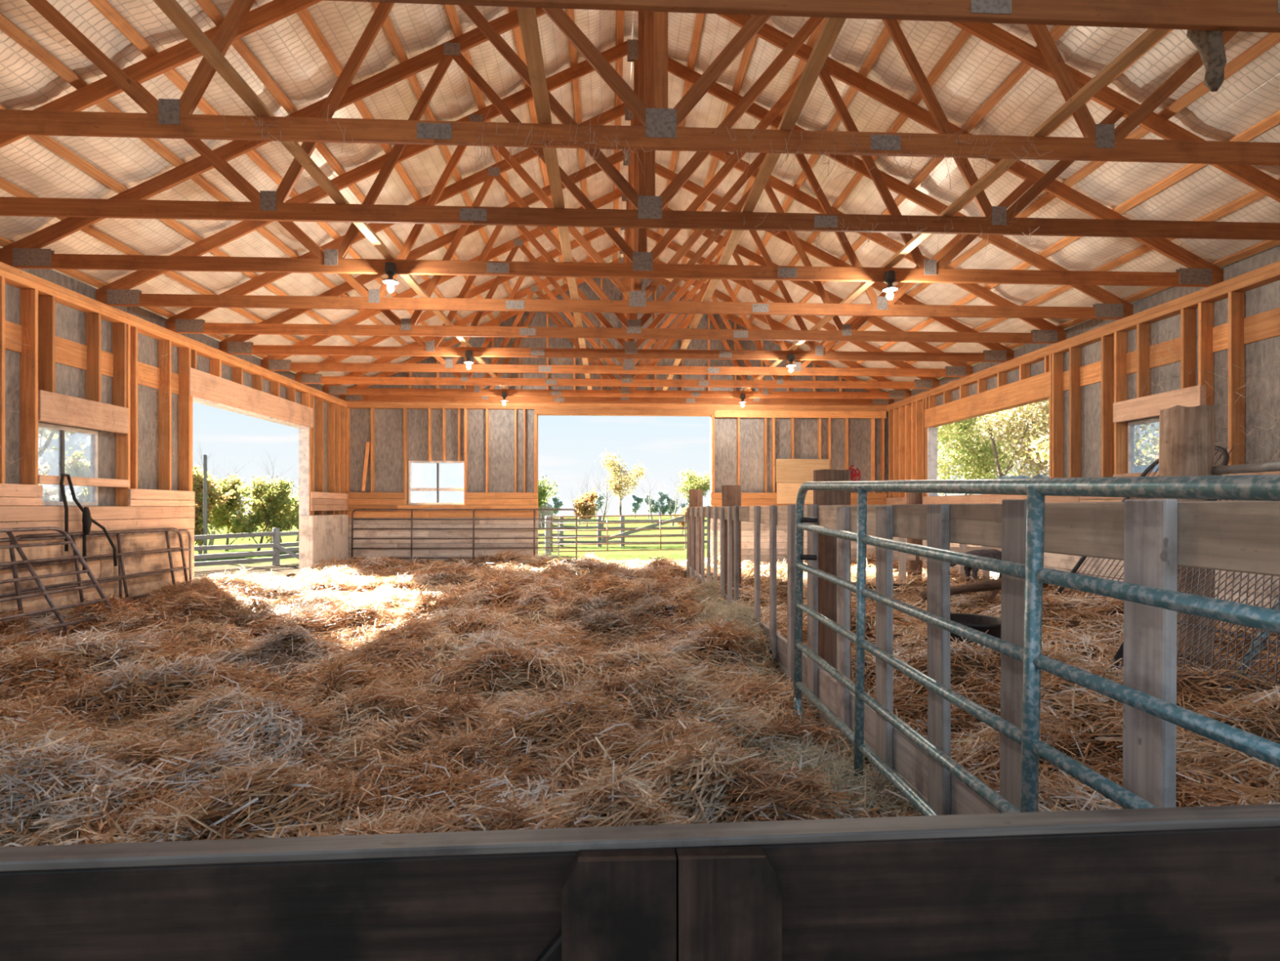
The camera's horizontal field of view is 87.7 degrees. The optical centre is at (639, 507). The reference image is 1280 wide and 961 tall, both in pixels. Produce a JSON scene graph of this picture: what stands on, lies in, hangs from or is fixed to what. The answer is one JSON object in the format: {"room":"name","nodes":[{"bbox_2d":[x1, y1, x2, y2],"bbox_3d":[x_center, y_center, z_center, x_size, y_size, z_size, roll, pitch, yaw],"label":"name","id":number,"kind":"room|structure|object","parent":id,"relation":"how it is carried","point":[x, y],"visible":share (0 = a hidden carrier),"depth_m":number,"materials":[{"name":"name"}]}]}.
{"room":"barn interior","nodes":[
{"label":"barn interior","id":0,"kind":"room"},
{"bbox_2d":[0,248,348,622],"bbox_3d":[-6.194,-0.415,7.001,0.280,4.250,15.750,0,0,-3],"label":"wall","id":1,"kind":"structure","parent":0,"point":[77,351],"depth_m":8.01,"materials":[{"name":"brown wood"}]},
{"bbox_2d":[38,422,97,506],"bbox_3d":[-6.306,-0.455,7.261,0.060,0.870,0.960,0,0,-3],"label":"window","id":2,"kind":"structure","parent":1,"relation":"in","point":[94,436],"depth_m":7.47,"materials":[{"name":"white wood"}]},
{"bbox_2d":[59,473,117,569],"bbox_3d":[-6.014,0.176,7.275,0.092,1.068,0.609,0,0,13],"label":"rope","id":3,"kind":"object","parent":1,"relation":"hanging from","point":[87,519],"visible":0.96,"depth_m":7.21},
{"bbox_2d":[0,320,186,484],"bbox_3d":[-6.197,-1.144,7.513,0.261,1.837,3.322,0,0,-3],"label":"cobweb","id":4,"kind":"object","parent":1,"relation":"attached to","point":[17,321],"visible":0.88,"depth_m":8.34},
{"bbox_2d":[194,515,706,581],"bbox_3d":[-2.722,2.055,59.938,160.000,1.150,200.000,0,0,-3],"label":"ground","id":5,"kind":"structure","parent":0,"point":[286,566],"depth_m":24.83,"materials":[{"name":"green plant"}]},
{"bbox_2d":[38,426,86,458],"bbox_3d":[-11.020,-2.531,11.276,4.930,8.362,6.085,0,0,9],"label":"autumn tree","id":6,"kind":"object","parent":5,"relation":"on","point":[52,435],"visible":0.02,"depth_m":12.19,"materials":[{"name":"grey plant"}]},
{"bbox_2d":[38,457,89,502],"bbox_3d":[-17.151,0.086,19.251,2.627,3.388,2.468,0,0,40],"label":"autumn tree","id":7,"kind":"object","parent":5,"relation":"on","point":[53,495],"visible":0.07,"depth_m":19.13,"materials":[{"name":"green plant"}]},
{"bbox_2d":[57,445,89,502],"bbox_3d":[-17.139,-0.068,21.108,3.553,3.700,2.099,0,0,33],"label":"autumn tree","id":8,"kind":"object","parent":5,"relation":"on","point":[76,468],"visible":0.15,"depth_m":20.51,"materials":[{"name":"green plant"}]},
{"bbox_2d":[203,454,207,561],"bbox_3d":[-13.072,0.356,20.027,0.103,3.908,0.105,0,0,-3],"label":"utility pole","id":9,"kind":"object","parent":5,"relation":"on","point":[205,456],"visible":0.73,"depth_m":19.99,"materials":[{"name":"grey wood"}]},
{"bbox_2d":[192,464,226,502],"bbox_3d":[-16.625,-0.214,24.391,2.339,4.020,3.209,0,0,-24],"label":"autumn tree","id":10,"kind":"object","parent":5,"relation":"on","point":[194,464],"visible":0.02,"depth_m":24.52,"materials":[{"name":"green plant"}]},
{"bbox_2d":[192,465,235,554],"bbox_3d":[-15.498,0.120,23.091,2.214,3.238,1.993,0,0,25],"label":"autumn tree","id":11,"kind":"object","parent":5,"relation":"on","point":[213,494],"visible":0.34,"depth_m":22.88,"materials":[{"name":"green plant"}]},
{"bbox_2d":[192,436,250,545],"bbox_3d":[-18.753,-0.626,29.301,3.209,4.951,2.580,0,0,19],"label":"bare tree","id":12,"kind":"object","parent":5,"relation":"on","point":[213,532],"visible":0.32,"depth_m":29.12,"materials":[{"name":"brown plant"}]},
{"bbox_2d":[207,474,249,551],"bbox_3d":[-16.309,0.223,25.961,1.976,3.084,2.021,0,0,-3],"label":"autumn tree","id":13,"kind":"object","parent":5,"relation":"on","point":[220,520],"visible":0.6,"depth_m":25.91,"materials":[{"name":"green plant"}]},
{"bbox_2d":[194,527,298,566],"bbox_3d":[-10.050,1.125,18.313,2.806,1.209,13.036,0,0,27],"label":"rail fence","id":14,"kind":"object","parent":5,"relation":"on","point":[277,547],"visible":0.25,"depth_m":17.05,"materials":[{"name":"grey wood"}]},
{"bbox_2d":[226,475,298,551],"bbox_3d":[-13.909,0.265,24.959,2.256,2.960,2.915,0,0,18],"label":"autumn tree","id":15,"kind":"object","parent":5,"relation":"on","point":[272,508],"visible":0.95,"depth_m":24.70,"materials":[{"name":"green plant"}]},
{"bbox_2d":[233,450,297,543],"bbox_3d":[-18.094,-0.529,32.380,3.059,4.778,4.035,0,0,-3],"label":"bare tree","id":16,"kind":"object","parent":5,"relation":"on","point":[271,541],"visible":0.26,"depth_m":31.99,"materials":[{"name":"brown plant"}]},
{"bbox_2d":[246,482,298,542],"bbox_3d":[-14.860,0.300,27.597,2.647,2.876,1.737,0,0,18],"label":"autumn tree","id":17,"kind":"object","parent":5,"relation":"on","point":[296,508],"visible":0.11,"depth_m":27.31,"materials":[{"name":"green plant"}]},
{"bbox_2d":[288,487,298,530],"bbox_3d":[-14.479,0.352,29.172,2.902,2.795,2.021,0,0,-3],"label":"autumn tree","id":18,"kind":"object","parent":5,"relation":"on","point":[297,495],"visible":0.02,"depth_m":28.93,"materials":[{"name":"green plant"}]},
{"bbox_2d":[289,471,298,541],"bbox_3d":[-17.965,-0.516,35.072,2.147,4.747,3.451,0,0,17],"label":"bare tree","id":19,"kind":"object","parent":5,"relation":"on","point":[297,538],"visible":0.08,"depth_m":35.10,"materials":[{"name":"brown plant"}]},
{"bbox_2d":[0,549,921,846],"bbox_3d":[-2.621,1.157,8.768,7.237,0.683,14.213,0,0,-3],"label":"bedding","id":20,"kind":"object","parent":5,"relation":"on","point":[38,736],"visible":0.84,"depth_m":3.60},
{"bbox_2d":[537,500,553,525],"bbox_3d":[-10.105,0.110,61.605,3.800,3.200,4.000,0,0,-3],"label":"shed","id":21,"kind":"object","parent":5,"relation":"on","point":[546,513],"visible":0.18,"depth_m":59.68,"materials":[{"name":"white"}]},
{"bbox_2d":[545,515,551,555],"bbox_3d":[-2.908,0.879,21.090,0.203,1.262,0.196,0,0,-3],"label":"gate post","id":22,"kind":"object","parent":5,"relation":"on","point":[548,532],"visible":0.57,"depth_m":21.00,"materials":[{"name":"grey wood"}]},
{"bbox_2d":[551,514,686,551],"bbox_3d":[-0.691,0.814,21.230,4.343,1.143,0.051,-1,0,-4],"label":"gate","id":23,"kind":"object","parent":22,"relation":"attached to","point":[660,515],"visible":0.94,"depth_m":21.22,"materials":[{"name":"metal"}]},
{"bbox_2d":[537,473,559,526],"bbox_3d":[-7.913,-0.490,51.611,3.371,4.339,2.406,0,0,-42],"label":"tree","id":24,"kind":"object","parent":5,"relation":"on","point":[542,494],"visible":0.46,"depth_m":51.63,"materials":[{"name":"green plant"}]},
{"bbox_2d":[537,521,559,556],"bbox_3d":[-3.437,0.930,19.461,2.139,1.039,0.046,0,0,-3],"label":"gate","id":25,"kind":"object","parent":5,"relation":"on","point":[557,522],"visible":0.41,"depth_m":19.49,"materials":[{"name":"metal"}]},
{"bbox_2d":[548,495,563,518],"bbox_3d":[-14.556,-0.128,113.995,2.985,4.283,3.387,0,0,-3],"label":"tree","id":26,"kind":"object","parent":5,"relation":"on","point":[554,502],"visible":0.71,"depth_m":113.18,"materials":[{"name":"green plant"}]},
{"bbox_2d":[569,471,591,524],"bbox_3d":[-5.926,-1.135,66.471,2.810,5.771,3.022,0,0,-23],"label":"bare tree","id":27,"kind":"object","parent":5,"relation":"on","point":[591,471],"visible":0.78,"depth_m":65.92,"materials":[{"name":"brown plant"}]},
{"bbox_2d":[572,486,598,525],"bbox_3d":[-4.137,0.035,50.155,2.106,3.258,2.684,0,0,-3],"label":"autumn tree","id":28,"kind":"object","parent":5,"relation":"on","point":[588,509],"visible":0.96,"depth_m":49.98,"materials":[{"name":"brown plant"}]},
{"bbox_2d":[585,489,605,518],"bbox_3d":[-8.040,-0.645,118.336,3.973,5.155,4.044,0,0,-3],"label":"tree","id":29,"kind":"object","parent":5,"relation":"on","point":[599,500],"visible":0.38,"depth_m":117.54,"materials":[{"name":"green plant"}]},
{"bbox_2d":[586,465,623,527],"bbox_3d":[-2.941,-1.382,56.641,4.235,6.186,2.500,0,0,-43],"label":"bare tree","id":30,"kind":"object","parent":5,"relation":"on","point":[604,513],"visible":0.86,"depth_m":56.37,"materials":[{"name":"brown plant"}]},
{"bbox_2d":[594,448,648,519],"bbox_3d":[-1.317,-1.656,57.587,4.377,6.785,3.153,0,0,-28],"label":"autumn tree","id":31,"kind":"object","parent":5,"relation":"on","point":[618,484],"visible":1,"depth_m":57.30,"materials":[{"name":"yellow plant"}]},
{"bbox_2d":[537,515,706,546],"bbox_3d":[-0.508,0.960,26.470,12.526,1.324,1.249,0,0,-7],"label":"rail fence","id":32,"kind":"object","parent":5,"relation":"on","point":[600,540],"visible":0.48,"depth_m":26.07,"materials":[{"name":"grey wood"}]},
{"bbox_2d":[627,493,644,518],"bbox_3d":[-0.705,-0.431,121.530,2.944,4.747,3.280,0,0,-3],"label":"tree","id":33,"kind":"object","parent":5,"relation":"on","point":[637,500],"visible":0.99,"depth_m":120.83,"materials":[{"name":"green plant"}]},
{"bbox_2d":[640,473,663,519],"bbox_3d":[1.195,-1.338,72.898,3.832,6.216,2.501,0,0,19],"label":"bare tree","id":34,"kind":"object","parent":5,"relation":"on","point":[650,505],"visible":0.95,"depth_m":72.40,"materials":[{"name":"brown plant"}]},
{"bbox_2d":[644,493,660,518],"bbox_3d":[2.029,-0.335,114.941,2.881,4.554,2.925,0,0,-3],"label":"tree","id":35,"kind":"object","parent":5,"relation":"on","point":[655,509],"visible":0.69,"depth_m":114.79,"materials":[{"name":"green plant"}]},
{"bbox_2d":[652,487,670,515],"bbox_3d":[3.401,-0.814,118.363,3.979,5.545,4.522,0,0,-3],"label":"tree","id":36,"kind":"object","parent":5,"relation":"on","point":[664,507],"visible":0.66,"depth_m":118.29,"materials":[{"name":"green plant"}]},
{"bbox_2d":[663,493,679,517],"bbox_3d":[5.579,-0.545,121.837,3.505,4.981,3.778,0,0,-3],"label":"tree","id":37,"kind":"object","parent":5,"relation":"on","point":[668,500],"visible":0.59,"depth_m":121.13,"materials":[{"name":"green plant"}]},
{"bbox_2d":[662,467,684,525],"bbox_3d":[3.243,-1.068,60.182,2.627,5.576,3.200,0,0,21],"label":"bare tree","id":38,"kind":"object","parent":5,"relation":"on","point":[677,495],"visible":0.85,"depth_m":60.15,"materials":[{"name":"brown plant"}]},
{"bbox_2d":[671,504,688,533],"bbox_3d":[2.731,0.712,40.444,1.902,1.842,1.133,0,0,-41],"label":"autumn tree","id":39,"kind":"object","parent":5,"relation":"on","point":[683,511],"visible":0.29,"depth_m":40.17,"materials":[{"name":"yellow plant"}]},
{"bbox_2d":[680,497,689,509],"bbox_3d":[8.485,-0.412,115.751,3.335,4.707,3.293,0,0,-3],"label":"tree","id":40,"kind":"object","parent":5,"relation":"on","point":[682,505],"visible":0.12,"depth_m":115.41,"materials":[{"name":"green plant"}]},
{"bbox_2d":[675,465,710,502],"bbox_3d":[4.687,-0.816,53.538,3.061,5.066,3.890,0,0,33],"label":"tree","id":41,"kind":"object","parent":5,"relation":"on","point":[693,482],"visible":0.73,"depth_m":53.21,"materials":[{"name":"green plant"}]},
{"bbox_2d":[893,492,1001,582],"bbox_3d":[4.671,0.580,10.109,2.250,1.859,0.243,0,0,-3],"label":"fence","id":42,"kind":"object","parent":5,"relation":"on","point":[913,562],"visible":0.05,"depth_m":10.00,"materials":[{"name":"brown wood"}]},
{"bbox_2d":[677,550,1279,811],"bbox_3d":[3.462,1.078,8.205,5.049,0.706,13.894,0,0,-3],"label":"bedding","id":43,"kind":"object","parent":5,"relation":"on","point":[1245,793],"visible":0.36,"depth_m":3.56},
{"bbox_2d":[950,613,1000,653],"bbox_3d":[2.402,0.971,4.864,0.530,0.325,0.530,0,0,-3],"label":"tub","id":44,"kind":"object","parent":43,"relation":"on","point":[982,623],"visible":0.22,"depth_m":4.92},
{"bbox_2d":[950,548,1001,582],"bbox_3d":[4.682,0.804,9.160,0.936,0.472,0.253,0,0,-11],"label":"sheep","id":45,"kind":"object","parent":43,"relation":"on","point":[991,553],"visible":0.37,"depth_m":9.09},
{"bbox_2d":[920,578,1048,603],"bbox_3d":[3.650,1.082,7.079,1.479,0.644,0.172,0,0,-12],"label":"pole","id":46,"kind":"object","parent":43,"relation":"on","point":[993,587],"visible":0.41,"depth_m":7.01,"materials":[{"name":"brown wood"}]},
{"bbox_2d":[1054,445,1234,606],"bbox_3d":[5.090,0.350,6.913,1.481,1.964,0.993,0,0,-3],"label":"panel","id":47,"kind":"object","parent":43,"relation":"on","point":[1226,455],"visible":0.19,"depth_m":7.08,"materials":[{"name":"metal"}]},
{"bbox_2d":[1109,499,1279,699],"bbox_3d":[3.548,0.525,3.314,0.872,1.388,2.343,0,0,-3],"label":"mesh panel","id":48,"kind":"object","parent":43,"relation":"on","point":[1257,642],"visible":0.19,"depth_m":3.83,"materials":[{"name":"metal"}]},
{"bbox_2d":[937,415,1020,496],"bbox_3d":[9.717,-2.103,20.475,5.848,7.369,6.576,0,0,8],"label":"leafy tree","id":49,"kind":"object","parent":5,"relation":"on","point":[977,456],"visible":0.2,"depth_m":20.48,"materials":[{"name":"green plant"}]},
{"bbox_2d":[686,469,1279,815],"bbox_3d":[1.166,0.596,6.250,0.347,1.828,10.461,0,0,-3],"label":"picket fence","id":50,"kind":"object","parent":5,"relation":"on","point":[1153,537],"visible":0.57,"depth_m":2.35,"materials":[{"name":"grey wood"}]},
{"bbox_2d":[939,404,1044,479],"bbox_3d":[13.735,-3.277,25.357,5.886,9.695,7.789,0,0,36],"label":"leafy tree","id":51,"kind":"object","parent":5,"relation":"on","point":[1043,404],"visible":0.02,"depth_m":25.16,"materials":[{"name":"green plant"}]},
{"bbox_2d":[955,399,1147,477],"bbox_3d":[10.504,-1.768,17.108,5.374,6.682,5.117,0,0,-42],"label":"leafy tree","id":52,"kind":"object","parent":5,"relation":"on","point":[1006,420],"visible":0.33,"depth_m":17.36,"materials":[{"name":"green plant"}]},
{"bbox_2d":[982,463,1159,494],"bbox_3d":[7.779,0.373,11.665,1.800,2.273,4.600,0,0,-3],"label":"bush","id":53,"kind":"object","parent":5,"relation":"on","point":[1140,468],"visible":0.06,"depth_m":11.79,"materials":[{"name":"green plant"}]},
{"bbox_2d":[1017,422,1159,472],"bbox_3d":[9.918,-1.124,13.735,3.768,5.367,4.059,0,0,25],"label":"leafy tree","id":54,"kind":"object","parent":5,"relation":"on","point":[1152,454],"visible":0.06,"depth_m":13.68,"materials":[{"name":"green plant"}]},
{"bbox_2d":[1159,404,1215,667],"bbox_3d":[3.789,0.404,4.625,0.317,2.213,0.318,0,0,-3],"label":"post","id":55,"kind":"object","parent":5,"relation":"on","point":[1186,434],"visible":0.31,"depth_m":4.51,"materials":[{"name":"brown wood"}]},
{"bbox_2d":[1211,461,1279,475],"bbox_3d":[3.963,-0.260,3.158,0.064,0.079,2.751,0,0,-3],"label":"pipe","id":56,"kind":"object","parent":55,"relation":"attached to","point":[1265,466],"visible":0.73,"depth_m":4.25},
{"bbox_2d":[345,277,888,565],"bbox_3d":[-0.409,-1.962,15.059,12.450,7.344,0.215,0,0,-3],"label":"wall","id":57,"kind":"structure","parent":0,"point":[770,451],"depth_m":15.03,"materials":[{"name":"brown wood"}]},
{"bbox_2d":[408,460,464,504],"bbox_3d":[-4.544,-0.560,14.969,1.280,0.980,0.060,0,0,-3],"label":"window","id":58,"kind":"structure","parent":57,"relation":"in","point":[437,489],"depth_m":14.94,"materials":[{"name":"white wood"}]},
{"bbox_2d":[339,257,893,404],"bbox_3d":[-0.405,-3.948,14.977,12.946,3.350,0.044,0,0,-3],"label":"roof truss","id":59,"kind":"object","parent":57,"relation":"on","point":[509,314],"visible":0.44,"depth_m":14.95,"materials":[{"name":"brown wood"}]},
{"bbox_2d":[0,0,1279,392],"bbox_3d":[-0.059,-4.045,7.355,13.120,3.267,15.900,0,0,-3],"label":"ceiling","id":60,"kind":"structure","parent":0,"point":[294,62],"depth_m":6.91,"materials":[{"name":"wood"}]},
{"bbox_2d":[0,8,1223,287],"bbox_3d":[-0.033,-3.948,6.795,12.946,3.350,0.044,0,0,-3],"label":"roof truss","id":61,"kind":"object","parent":60,"relation":"attached to","point":[26,252],"visible":0.86,"depth_m":6.77,"materials":[{"name":"brown wood"}]},
{"bbox_2d":[382,262,398,284],"bbox_3d":[-2.472,-2.273,6.600,0.149,0.285,0.149,0,0,-3],"label":"holder","id":62,"kind":"object","parent":61,"relation":"attached to","point":[390,270],"visible":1,"depth_m":6.56,"materials":[{"name":"plastic"}]},
{"bbox_2d":[382,274,398,284],"bbox_3d":[-2.472,-2.216,6.600,0.149,0.170,0.149,0,0,-3],"label":"socket","id":63,"kind":"object","parent":62,"relation":"attached to","point":[390,281],"depth_m":6.58,"materials":[{"name":"white"}]},
{"bbox_2d":[882,270,897,292],"bbox_3d":[2.563,-2.273,6.828,0.149,0.285,0.149,0,0,-3],"label":"holder","id":64,"kind":"object","parent":61,"relation":"attached to","point":[890,276],"visible":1,"depth_m":6.79,"materials":[{"name":"plastic"}]},
{"bbox_2d":[882,282,897,292],"bbox_3d":[2.563,-2.216,6.828,0.149,0.170,0.149,0,0,-3],"label":"socket","id":65,"kind":"object","parent":64,"relation":"attached to","point":[890,288],"depth_m":6.81,"materials":[{"name":"white"}]},
{"bbox_2d":[95,39,1133,319],"bbox_3d":[-0.089,-3.948,8.014,12.946,3.350,0.044,0,0,-3],"label":"roof truss","id":66,"kind":"object","parent":60,"relation":"attached to","point":[117,293],"visible":0.79,"depth_m":7.99,"materials":[{"name":"brown wood"}]},
{"bbox_2d":[165,102,1066,343],"bbox_3d":[-0.144,-3.948,9.233,12.946,3.350,0.044,0,0,-3],"label":"roof truss","id":67,"kind":"object","parent":60,"relation":"attached to","point":[184,322],"visible":0.72,"depth_m":9.21,"materials":[{"name":"brown wood"}]},
{"bbox_2d":[218,149,1013,362],"bbox_3d":[-0.199,-3.948,10.452,12.946,3.350,0.044,0,0,-3],"label":"roof truss","id":68,"kind":"object","parent":60,"relation":"attached to","point":[234,344],"visible":0.75,"depth_m":10.43,"materials":[{"name":"brown wood"}]},
{"bbox_2d":[463,350,473,364],"bbox_3d":[-2.638,-2.273,10.256,0.149,0.285,0.149,0,0,-3],"label":"holder","id":69,"kind":"object","parent":68,"relation":"attached to","point":[468,354],"visible":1,"depth_m":10.22,"materials":[{"name":"plastic"}]},
{"bbox_2d":[463,357,473,364],"bbox_3d":[-2.638,-2.216,10.256,0.149,0.170,0.149,0,0,-3],"label":"socket","id":70,"kind":"object","parent":69,"relation":"attached to","point":[468,362],"depth_m":10.24,"materials":[{"name":"white"}]},
{"bbox_2d":[786,353,795,366],"bbox_3d":[2.377,-2.273,10.484,0.149,0.285,0.149,0,0,-3],"label":"holder","id":71,"kind":"object","parent":68,"relation":"attached to","point":[790,356],"visible":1,"depth_m":10.44,"materials":[{"name":"plastic"}]},
{"bbox_2d":[786,360,795,366],"bbox_3d":[2.377,-2.216,10.484,0.149,0.170,0.149,0,0,-3],"label":"socket","id":72,"kind":"object","parent":71,"relation":"attached to","point":[790,364],"depth_m":10.46,"materials":[{"name":"white"}]},
{"bbox_2d":[322,244,911,399],"bbox_3d":[-0.365,-3.948,14.108,12.946,3.350,0.044,0,0,-3],"label":"roof truss","id":73,"kind":"object","parent":60,"relation":"attached to","point":[331,389],"visible":0.64,"depth_m":14.08,"materials":[{"name":"brown wood"}]},
{"bbox_2d":[500,391,507,401],"bbox_3d":[-2.834,-2.273,13.911,0.149,0.285,0.149,0,0,-3],"label":"holder","id":74,"kind":"object","parent":73,"relation":"attached to","point":[504,394],"visible":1,"depth_m":13.87,"materials":[{"name":"plastic"}]},
{"bbox_2d":[739,393,746,403],"bbox_3d":[2.181,-2.273,14.139,0.149,0.285,0.149,0,0,-3],"label":"holder","id":75,"kind":"object","parent":73,"relation":"attached to","point":[742,395],"visible":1,"depth_m":14.10,"materials":[{"name":"plastic"}]},
{"bbox_2d":[261,188,973,377],"bbox_3d":[-0.255,-3.948,11.671,12.946,3.350,0.044,0,0,-3],"label":"roof truss","id":76,"kind":"object","parent":60,"relation":"attached to","point":[272,362],"visible":0.74,"depth_m":11.64,"materials":[{"name":"brown wood"}]},
{"bbox_2d":[294,227,939,389],"bbox_3d":[-0.310,-3.948,12.889,12.946,3.350,0.044,0,0,-3],"label":"roof truss","id":77,"kind":"object","parent":60,"relation":"attached to","point":[303,376],"visible":0.59,"depth_m":12.87,"materials":[{"name":"brown wood"}]},
{"bbox_2d":[0,0,1279,239],"bbox_3d":[0.022,-3.948,5.577,12.946,3.350,0.044,0,0,-3],"label":"roof truss","id":78,"kind":"object","parent":60,"relation":"attached to","point":[269,206],"visible":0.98,"depth_m":5.56,"materials":[{"name":"brown wood"}]},
{"bbox_2d":[0,0,1279,165],"bbox_3d":[0.077,-3.948,4.358,12.946,3.350,0.044,0,0,-3],"label":"roof truss","id":79,"kind":"object","parent":60,"relation":"attached to","point":[169,118],"visible":0.98,"depth_m":4.34,"materials":[{"name":"brown wood"}]},
{"bbox_2d":[221,99,1053,262],"bbox_3d":[0.351,-2.348,4.955,6.056,0.434,1.724,0,0,-3],"label":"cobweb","id":80,"kind":"object","parent":79,"relation":"hanging from","point":[262,124],"visible":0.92,"depth_m":4.36},
{"bbox_2d":[317,0,1279,32],"bbox_3d":[0.133,-3.948,3.139,12.946,3.350,0.044,0,0,-3],"label":"roof truss","id":81,"kind":"object","parent":60,"relation":"attached to","point":[1236,15],"visible":1,"depth_m":3.19,"materials":[{"name":"brown wood"}]},
{"bbox_2d":[1186,30,1226,92],"bbox_3d":[2.846,-2.288,3.333,0.172,0.404,0.158,0,0,-3],"label":"nest","id":82,"kind":"object","parent":81,"relation":"hanging from","point":[1209,44],"visible":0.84,"depth_m":3.31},
{"bbox_2d":[0,557,1279,846],"bbox_3d":[-0.074,1.128,7.584,12.240,0.552,17.160,0,0,-3],"label":"straw","id":83,"kind":"structure","parent":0,"point":[1259,731],"depth_m":4.64,"materials":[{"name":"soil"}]},
{"bbox_2d":[0,526,115,639],"bbox_3d":[-5.581,0.740,5.573,0.648,1.099,2.640,0,0,-3],"label":"gate","id":84,"kind":"object","parent":83,"relation":"on","point":[15,544],"visible":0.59,"depth_m":6.28,"materials":[{"name":"metal"}]},
{"bbox_2d":[0,528,191,623],"bbox_3d":[-6.079,0.800,7.512,0.039,1.013,3.233,-1,0,-3],"label":"gate","id":85,"kind":"object","parent":83,"relation":"on","point":[8,540],"visible":0.49,"depth_m":7.57,"materials":[{"name":"metal"}]},
{"bbox_2d":[8,527,188,626],"bbox_3d":[-6.002,0.765,7.606,0.177,1.006,2.535,0,0,-3],"label":"gate","id":86,"kind":"object","parent":83,"relation":"on","point":[120,553],"visible":0.5,"depth_m":7.54,"materials":[{"name":"brown metal"}]},
{"bbox_2d":[121,571,328,617],"bbox_3d":[-4.960,1.097,8.484,2.537,0.555,3.310,0,0,-3],"label":"tuft","id":87,"kind":"object","parent":83,"relation":"on","point":[204,588],"visible":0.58,"depth_m":8.34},
{"bbox_2d":[351,508,577,559],"bbox_3d":[-3.851,0.675,14.681,4.917,1.307,0.045,0,-2,-3],"label":"gate","id":88,"kind":"object","parent":83,"relation":"on","point":[355,509],"visible":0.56,"depth_m":14.67,"materials":[{"name":"brown metal"}]},
{"bbox_2d":[0,803,1279,960],"bbox_3d":[-0.041,0.917,0.899,3.803,0.986,0.076,0,0,-3],"label":"barrier","id":89,"kind":"object","parent":83,"relation":"on","point":[1182,883],"visible":1,"depth_m":0.89,"materials":[{"name":"brown wood"}]},
{"bbox_2d":[659,604,691,617],"bbox_3d":[0.364,1.120,7.298,0.490,0.135,0.404,0,0,-3],"label":"clod","id":90,"kind":"object","parent":83,"relation":"on","point":[672,606],"visible":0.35,"depth_m":7.21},
{"bbox_2d":[662,568,912,805],"bbox_3d":[0.678,1.115,6.823,0.760,0.628,10.702,0,0,-3],"label":"drift","id":91,"kind":"object","parent":83,"relation":"on","point":[740,607],"visible":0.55,"depth_m":5.75,"materials":[{"name":"plant"}]},
{"bbox_2d":[694,714,921,822],"bbox_3d":[0.577,1.225,3.010,1.352,0.410,2.461,0,0,-3],"label":"heap","id":92,"kind":"object","parent":83,"relation":"on","point":[845,769],"visible":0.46,"depth_m":2.99,"materials":[{"name":"plant"}]},
{"bbox_2d":[793,474,1279,815],"bbox_3d":[1.070,0.622,2.449,0.124,1.539,3.103,0,0,-4],"label":"gate","id":93,"kind":"object","parent":83,"relation":"on","point":[1252,486],"visible":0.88,"depth_m":1.81,"materials":[{"name":"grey metal"}]},
{"bbox_2d":[886,246,1279,608],"bbox_3d":[6.104,-0.415,7.560,0.238,4.250,15.750,0,0,-3],"label":"wall","id":94,"kind":"structure","parent":0,"point":[1087,377],"depth_m":8.30,"materials":[{"name":"brown wood"}]},
{"bbox_2d":[1127,417,1159,473],"bbox_3d":[6.163,-0.690,7.778,0.060,0.760,1.140,0,0,-3],"label":"window","id":95,"kind":"structure","parent":94,"relation":"in","point":[1131,428],"depth_m":8.30,"materials":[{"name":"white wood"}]},
{"bbox_2d":[1131,311,1279,463],"bbox_3d":[6.103,-1.201,6.967,0.246,1.877,2.502,0,0,-4],"label":"cobweb","id":96,"kind":"object","parent":94,"relation":"attached to","point":[1190,312],"visible":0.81,"depth_m":6.77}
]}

